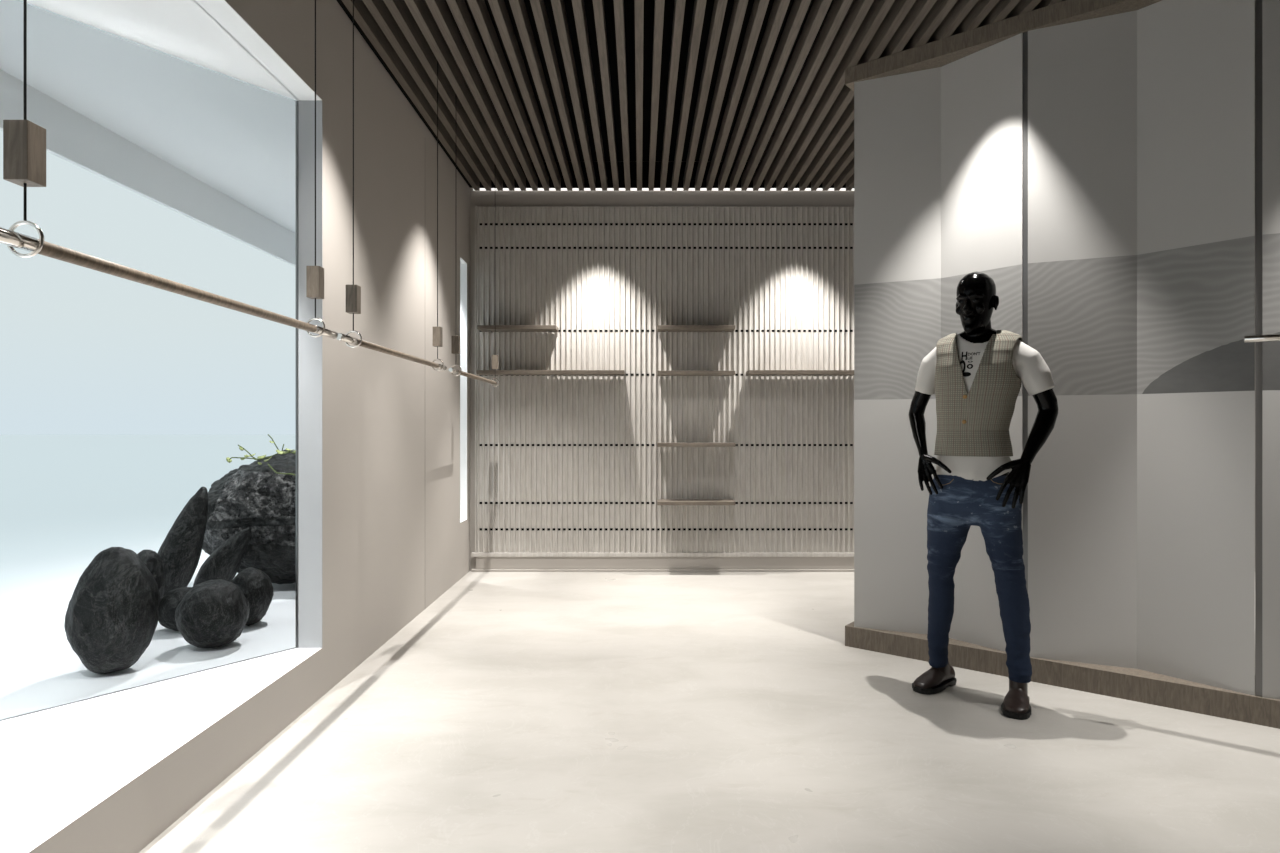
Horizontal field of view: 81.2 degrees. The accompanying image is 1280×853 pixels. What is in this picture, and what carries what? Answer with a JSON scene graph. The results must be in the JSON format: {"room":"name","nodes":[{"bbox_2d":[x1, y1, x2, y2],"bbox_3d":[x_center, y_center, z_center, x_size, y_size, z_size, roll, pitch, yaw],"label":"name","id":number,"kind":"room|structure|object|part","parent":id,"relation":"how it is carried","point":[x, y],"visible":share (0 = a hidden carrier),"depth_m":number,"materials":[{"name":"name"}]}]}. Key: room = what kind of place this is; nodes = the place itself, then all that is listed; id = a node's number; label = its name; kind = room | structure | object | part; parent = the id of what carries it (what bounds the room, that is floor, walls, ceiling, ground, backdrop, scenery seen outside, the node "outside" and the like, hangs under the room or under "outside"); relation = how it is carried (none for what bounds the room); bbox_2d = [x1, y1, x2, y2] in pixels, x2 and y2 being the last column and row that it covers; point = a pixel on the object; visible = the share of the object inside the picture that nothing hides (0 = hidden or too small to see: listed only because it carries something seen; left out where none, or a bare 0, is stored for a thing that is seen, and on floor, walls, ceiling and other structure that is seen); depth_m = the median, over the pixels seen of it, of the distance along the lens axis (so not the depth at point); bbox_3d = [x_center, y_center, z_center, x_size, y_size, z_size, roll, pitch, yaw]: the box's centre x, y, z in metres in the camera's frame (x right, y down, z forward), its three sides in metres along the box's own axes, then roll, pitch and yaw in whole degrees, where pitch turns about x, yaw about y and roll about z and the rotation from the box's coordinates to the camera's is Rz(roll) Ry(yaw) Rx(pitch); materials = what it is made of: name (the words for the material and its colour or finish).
{"room":"clothing store","nodes":[
{"label":"clothing store","id":0,"kind":"room"},
{"bbox_2d":[29,0,469,852],"bbox_3d":[-1.462,-0.500,1.952,0.100,3.600,8.703,0,0,0],"label":"wall","id":1,"kind":"structure","parent":0,"point":[394,539],"depth_m":3.90,"materials":[{"name":"beige paint"}]},
{"bbox_2d":[0,0,297,266],"bbox_3d":[-2.063,-1.431,6.250,1.103,0.437,15.500,0,0,0],"label":"ceiling","id":2,"kind":"structure","parent":1,"relation":"attached to","point":[216,150],"depth_m":3.31,"materials":[{"name":"white paint"}]},
{"bbox_2d":[0,0,321,720],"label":"window","id":3,"kind":"structure","parent":1,"relation":"in","point":[308,348],"depth_m":3.31,"materials":[{"name":"grey"}]},
{"bbox_3d":[-1.523,-0.231,3.324,0.016,2.429,0.014,0,0,37],"label":"frame","id":4,"kind":"part","parent":3,"relation":"part of","materials":[{"name":"silver metal"}]},
{"bbox_2d":[460,257,466,522],"bbox_3d":[-1.462,-0.286,5.978,0.103,2.087,0.235,0,0,0],"label":"window","id":5,"kind":"structure","parent":1,"relation":"in","point":[463,265],"depth_m":6.09,"materials":[{"name":"white glass"}]},
{"bbox_2d":[336,0,853,187],"bbox_3d":[1.896,-2.086,1.911,6.608,0.219,8.583,0,0,0],"label":"trim","id":6,"kind":"structure","parent":1,"relation":"attached to","point":[633,165],"depth_m":6.19,"materials":[{"name":"black wood"}]},
{"bbox_2d":[470,188,853,570],"bbox_3d":[1.844,-0.500,6.253,6.712,3.600,0.100,0,0,0],"label":"wall","id":7,"kind":"structure","parent":0,"point":[478,198],"depth_m":6.20,"materials":[{"name":"beige paint"}]},
{"bbox_2d":[471,557,853,571],"bbox_3d":[1.904,1.123,6.181,6.592,0.155,0.045,0,0,0],"label":"baseboard","id":8,"kind":"structure","parent":7,"relation":"attached to","point":[483,564],"depth_m":6.17,"materials":[{"name":"beige paint"}]},
{"bbox_2d":[471,205,853,556],"bbox_3d":[1.005,-0.375,6.182,4.796,2.902,0.038,0,0,0],"label":"wall panel","id":9,"kind":"object","parent":7,"relation":"attached to","point":[566,465],"visible":0.57,"depth_m":6.18,"materials":[{"name":"paint"}]},
{"bbox_2d":[477,325,558,332],"bbox_3d":[-0.989,-0.794,6.085,0.633,0.036,0.195,0,0,0],"label":"wall shelf","id":10,"kind":"object","parent":9,"relation":"attached to","point":[483,328],"visible":1,"depth_m":5.99,"materials":[{"name":"grey wood"}]},
{"bbox_2d":[476,370,624,375],"bbox_3d":[-0.719,-0.434,6.085,1.187,0.036,0.195,0,0,0],"label":"wall shelf","id":11,"kind":"object","parent":9,"relation":"attached to","point":[479,372],"visible":1,"depth_m":5.99,"materials":[{"name":"grey wood"}]},
{"bbox_2d":[657,325,734,332],"bbox_3d":[0.453,-0.794,6.085,0.625,0.036,0.195,0,0,0],"label":"wall shelf","id":12,"kind":"object","parent":9,"relation":"attached to","point":[660,328],"visible":1,"depth_m":5.99,"materials":[{"name":"grey wood"}]},
{"bbox_2d":[657,499,734,504],"bbox_3d":[0.453,0.620,6.085,0.625,0.036,0.195,0,0,0],"label":"wall shelf","id":13,"kind":"object","parent":9,"relation":"attached to","point":[659,501],"visible":1,"depth_m":5.99,"materials":[{"name":"grey wood"}]},
{"bbox_2d":[657,371,734,376],"bbox_3d":[0.453,-0.430,6.085,0.625,0.036,0.195,0,0,0],"label":"wall shelf","id":14,"kind":"object","parent":9,"relation":"attached to","point":[659,373],"visible":1,"depth_m":5.99,"materials":[{"name":"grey wood"}]},
{"bbox_2d":[657,443,734,446],"bbox_3d":[0.453,0.150,6.085,0.625,0.036,0.195,0,0,0],"label":"wall shelf","id":15,"kind":"object","parent":9,"relation":"attached to","point":[658,444],"visible":1,"depth_m":5.99,"materials":[{"name":"grey wood"}]},
{"bbox_2d":[746,370,853,375],"bbox_3d":[1.468,-0.434,6.085,1.187,0.036,0.195,0,0,0],"label":"wall shelf","id":16,"kind":"object","parent":9,"relation":"attached to","point":[749,372],"visible":0.6,"depth_m":5.99,"materials":[{"name":"grey wood"}]},
{"bbox_2d":[473,188,853,190],"bbox_3d":[1.859,-1.968,6.197,6.482,0.016,0.012,0,0,0],"label":"led strip","id":17,"kind":"object","parent":7,"relation":"attached to","point":[481,189],"visible":0.29,"depth_m":6.19,"materials":[{"name":"white plastic"}]},
{"bbox_2d":[342,0,1064,190],"bbox_3d":[1.894,-2.250,1.901,6.612,0.100,8.603,0,0,0],"label":"ceiling","id":18,"kind":"structure","parent":0,"point":[629,5],"depth_m":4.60,"materials":[{"name":"black wood"}]},
{"bbox_2d":[0,0,337,338],"bbox_3d":[-1.100,-1.149,1.931,0.067,1.695,1.512,0,0,0],"label":"rail","id":19,"kind":"object","parent":18,"relation":"hanging from","point":[24,141],"visible":1,"depth_m":1.35,"materials":[{"name":"brown wood"}]},
{"bbox_3d":[-1.100,-0.329,1.933,0.026,0.026,1.159,0,0,0],"label":"wooden rod","id":20,"kind":"part","parent":19,"relation":"part of","materials":[{"name":"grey wood"}]},
{"bbox_2d":[336,0,446,370],"bbox_3d":[-1.100,-1.149,3.467,0.067,1.695,1.468,0,0,0],"label":"rail","id":21,"kind":"object","parent":18,"relation":"hanging from","point":[353,292],"visible":0.98,"depth_m":2.95,"materials":[{"name":"brown wood"}]},
{"bbox_3d":[-1.100,-0.329,3.461,0.026,0.026,1.157,0,0,0],"label":"wooden rod","id":22,"kind":"part","parent":21,"relation":"part of","materials":[{"name":"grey wood"}]},
{"bbox_2d":[448,336,499,386],"bbox_3d":[-1.100,-1.149,5.012,0.067,1.695,1.356,0,0,0],"label":"rail","id":23,"kind":"object","parent":18,"relation":"hanging from","point":[455,339],"visible":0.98,"depth_m":4.59,"materials":[{"name":"brown metal"}]},
{"bbox_3d":[-1.100,-0.329,5.066,0.026,0.026,1.168,0,0,0],"label":"wooden rod","id":24,"kind":"part","parent":23,"relation":"part of","materials":[{"name":"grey wood"}]},
{"bbox_2d":[139,571,1279,852],"bbox_3d":[1.894,1.250,1.952,6.612,0.100,8.703,0,0,0],"label":"floor","id":25,"kind":"structure","parent":0,"point":[516,712],"depth_m":2.72,"materials":[{"name":"beige concrete"}]},
{"bbox_2d":[909,271,1058,719],"bbox_3d":[1.472,0.260,3.294,0.293,1.881,0.616,0,0,-42],"label":"mannequin","id":26,"kind":"object","parent":25,"relation":"on","point":[975,375],"visible":1,"depth_m":3.20},
{"bbox_2d":[960,352,979,376],"bbox_3d":[1.417,-0.269,3.213,0.085,0.110,0.024,0,0,38],"label":"print","id":27,"kind":"object","parent":26,"relation":"attached to","point":[969,361],"depth_m":3.21,"materials":[{"name":"black"}]},
{"bbox_2d":[845,0,1279,728],"bbox_3d":[2.585,-0.378,3.143,3.463,3.155,0.340,0,0,38],"label":"wall","id":28,"kind":"structure","parent":25,"relation":"on","point":[1112,167],"depth_m":3.41,"materials":[{"name":"grey paint"}]},
{"bbox_3d":[1.532,-0.391,3.857,0.829,2.962,0.131,0,0,38],"label":"folded panel","id":29,"kind":"part","parent":28,"relation":"part of","materials":[{"name":"grey paint"}]},
{"bbox_3d":[1.838,-0.391,3.553,0.024,2.962,0.024,0,0,38],"label":"post","id":30,"kind":"part","parent":28,"relation":"part of","materials":[{"name":"silver metal"}]},
{"bbox_3d":[2.201,-0.391,3.328,0.829,2.962,0.131,0,0,38],"label":"folded panel","id":31,"kind":"part","parent":28,"relation":"part of","materials":[{"name":"grey paint"}]},
{"bbox_3d":[2.507,-0.391,3.024,0.024,2.962,0.024,0,0,38],"label":"post","id":32,"kind":"part","parent":28,"relation":"part of","materials":[{"name":"silver metal"}]},
{"bbox_2d":[1244,334,1279,342],"bbox_3d":[2.861,-1.149,2.359,1.480,1.695,0.074,0,0,38],"label":"rail","id":33,"kind":"object","parent":28,"relation":"attached to","point":[1267,337],"visible":1,"depth_m":2.78,"materials":[{"name":"grey metal"}]},
{"bbox_3d":[2.870,-0.391,2.799,0.829,2.962,0.131,0,0,38],"label":"folded panel","id":34,"kind":"part","parent":28,"relation":"part of","materials":[{"name":"grey paint"}]},
{"label":"outside","id":35,"kind":"structure","parent":0,"visible":0},
{"bbox_2d":[0,435,320,852],"bbox_3d":[-45.706,0.983,0.000,88.588,0.001,180.000,0,0,0],"label":"display platform","id":36,"kind":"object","parent":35,"point":[65,500],"depth_m":3.35,"materials":[{"name":"paint"}]},
{"bbox_2d":[64,547,159,673],"bbox_3d":[-2.105,0.732,2.986,0.305,0.504,0.302,0,0,0],"label":"stone","id":37,"kind":"object","parent":36,"relation":"on","point":[111,617],"visible":1,"depth_m":2.89,"materials":[{"name":"black stone"}]},
{"bbox_2d":[137,549,164,599],"bbox_3d":[-2.422,0.785,3.559,0.276,0.396,0.226,0,0,0],"label":"stone","id":38,"kind":"object","parent":36,"relation":"on","point":[151,559],"visible":0.29,"depth_m":3.54,"materials":[{"name":"black stone"}]},
{"bbox_2d":[158,587,191,631],"bbox_3d":[-2.188,0.878,3.602,0.247,0.211,0.225,0,0,0],"label":"stone","id":39,"kind":"object","parent":36,"relation":"on","point":[168,604],"visible":0.4,"depth_m":3.51,"materials":[{"name":"black stone"}]},
{"bbox_2d":[157,487,207,596],"bbox_3d":[-2.438,0.651,3.958,0.280,0.664,0.207,0,0,0],"label":"stone","id":40,"kind":"object","parent":36,"relation":"on","point":[180,551],"visible":0.73,"depth_m":3.90,"materials":[{"name":"black stone"}]},
{"bbox_2d":[175,579,249,647],"bbox_3d":[-1.900,0.835,3.331,0.286,0.297,0.281,0,0,0],"label":"stone","id":41,"kind":"object","parent":36,"relation":"on","point":[213,613],"visible":1,"depth_m":3.24,"materials":[{"name":"black stone"}]},
{"bbox_2d":[193,528,250,585],"bbox_3d":[-2.332,0.774,4.171,0.315,0.418,0.189,0,0,0],"label":"stone","id":42,"kind":"object","parent":36,"relation":"on","point":[225,561],"visible":0.72,"depth_m":4.11,"materials":[{"name":"black stone"}]},
{"bbox_2d":[202,449,295,583],"bbox_3d":[-2.149,0.565,4.748,1.137,0.830,1.028,0,0,0],"label":"boulder","id":43,"kind":"object","parent":36,"relation":"on","point":[253,496],"visible":0.36,"depth_m":4.28,"materials":[{"name":"black stone"}]},
{"bbox_2d":[226,434,295,475],"bbox_3d":[-2.145,0.167,4.401,0.578,0.241,0.225,0,0,23],"label":"vine","id":44,"kind":"object","parent":43,"relation":"on","point":[241,448],"visible":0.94,"depth_m":4.42,"materials":[{"name":"green plant"}]},
{"bbox_3d":[-2.306,0.153,4.433,0.054,0.093,0.139,0,0,42],"label":"stem","id":45,"kind":"part","parent":44,"relation":"part of","materials":[{"name":"green plant"}]},
{"bbox_3d":[-2.041,0.251,4.250,0.265,0.073,0.029,0,0,27],"label":"stem","id":46,"kind":"part","parent":44,"relation":"part of","materials":[{"name":"green plant"}]},
{"bbox_2d":[231,567,273,625],"bbox_3d":[-1.935,0.842,3.699,0.215,0.284,0.213,0,0,27],"label":"stone","id":47,"kind":"object","parent":36,"relation":"on","point":[256,586],"visible":0.62,"depth_m":3.64,"materials":[{"name":"black stone"}]}
]}

